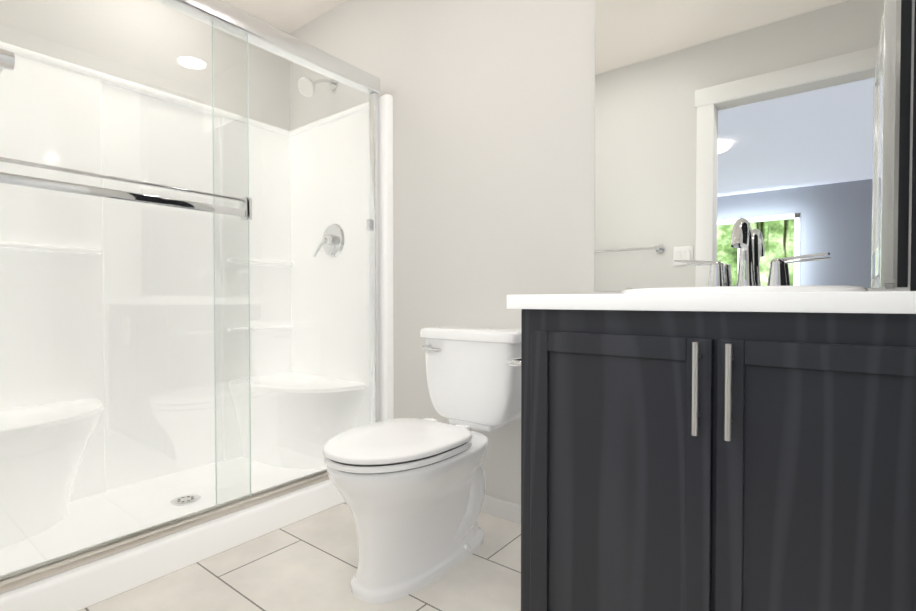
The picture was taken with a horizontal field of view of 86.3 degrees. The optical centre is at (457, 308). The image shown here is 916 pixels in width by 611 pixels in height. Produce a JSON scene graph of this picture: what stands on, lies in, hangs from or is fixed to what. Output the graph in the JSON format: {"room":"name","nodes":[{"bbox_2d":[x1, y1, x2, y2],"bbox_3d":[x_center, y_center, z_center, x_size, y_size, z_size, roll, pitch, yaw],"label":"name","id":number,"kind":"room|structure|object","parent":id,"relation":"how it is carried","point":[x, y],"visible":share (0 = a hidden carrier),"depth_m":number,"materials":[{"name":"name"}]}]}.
{"room":"bathroom","nodes":[
{"label":"bathroom","id":0,"kind":"room"},
{"bbox_2d":[0,0,289,130],"bbox_3d":[-1.514,-0.374,2.256,0.115,2.420,1.600,1,1,38],"label":"wall","id":1,"kind":"structure","parent":0,"point":[173,25],"depth_m":2.28,"materials":[{"name":"white paint"}]},
{"bbox_2d":[221,0,346,33],"bbox_3d":[-0.364,-1.620,1.340,3.030,0.100,1.830,1,1,38],"label":"ceiling","id":2,"kind":"structure","parent":0,"point":[289,16],"depth_m":2.60,"materials":[{"name":"beige paint"}]},
{"bbox_2d":[80,502,520,610],"bbox_3d":[-0.364,0.880,1.380,3.030,0.060,1.830,1,1,38],"label":"floor","id":3,"kind":"structure","parent":0,"point":[310,563],"depth_m":1.53,"materials":[{"name":"tile"}]},
{"bbox_2d":[0,0,393,610],"bbox_3d":[-1.127,-0.186,1.959,0.856,2.052,1.594,1,1,38],"label":"shower","id":4,"kind":"object","parent":3,"relation":"on","point":[196,331],"visible":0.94,"depth_m":2.10,"materials":[{"name":"white plastic"}]},
{"bbox_2d":[323,326,520,603],"bbox_3d":[-0.096,0.462,1.669,0.452,0.767,0.803,1,1,38],"label":"toilet","id":5,"kind":"object","parent":3,"relation":"on","point":[411,491],"visible":0.96,"depth_m":1.53,"materials":[{"name":"white ceramic"}]},
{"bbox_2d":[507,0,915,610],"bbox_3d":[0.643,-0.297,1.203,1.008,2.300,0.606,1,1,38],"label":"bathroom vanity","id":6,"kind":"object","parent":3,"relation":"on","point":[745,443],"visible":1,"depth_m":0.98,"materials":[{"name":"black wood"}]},
{"bbox_2d":[507,291,915,313],"bbox_3d":[0.676,-0.017,1.199,0.946,0.037,0.580,1,1,38],"label":"countertop","id":7,"kind":"structure","parent":6,"relation":"on","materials":[{"name":"white stone"}]},
{"bbox_2d":[621,285,867,293],"bbox_3d":[0.666,0.041,1.192,0.512,0.180,0.412,1,1,38],"label":"sink","id":8,"kind":"object","parent":7,"relation":"in","point":[712,288],"depth_m":1.00,"materials":[{"name":"white ceramic"}]},
{"bbox_2d":[674,218,829,286],"bbox_3d":[0.777,-0.141,1.332,0.375,0.207,0.175,1,1,38],"label":"faucet","id":9,"kind":"object","parent":7,"relation":"on","point":[741,237],"depth_m":1.35,"materials":[{"name":"silver metal"}]},
{"bbox_2d":[289,0,914,504],"bbox_3d":[0.163,-0.371,2.037,3.030,2.420,0.115,1,1,38],"label":"wall","id":10,"kind":"structure","parent":0,"point":[493,154],"depth_m":2.02,"materials":[{"name":"white paint"}]},
{"bbox_2d":[481,495,520,523],"bbox_3d":[0.099,0.803,2.025,1.008,0.072,0.013,1,1,38],"label":"baseboard","id":11,"kind":"structure","parent":10,"relation":"attached to","point":[501,508],"depth_m":1.94,"materials":[{"name":"white paint"}]},
{"bbox_2d":[594,0,911,290],"bbox_3d":[0.800,-0.634,1.457,0.812,1.162,0.008,1,1,38],"label":"mirror","id":12,"kind":"object","parent":10,"relation":"attached to","point":[782,127],"visible":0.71,"depth_m":1.41,"materials":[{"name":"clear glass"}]},
{"bbox_3d":[-0.891,-0.349,0.684,3.030,2.420,0.115,1,1,38],"label":"wall","id":13,"kind":"structure","parent":0,"visible":0},
{"bbox_2d":[0,49,14,73],"bbox_3d":[-0.883,-0.341,0.817,0.662,0.052,0.104,1,1,38],"label":"towel rail","id":14,"kind":"object","parent":13,"relation":"attached to","point":[7,60],"visible":1,"depth_m":0.66,"materials":[{"name":"silver metal"}]}
]}

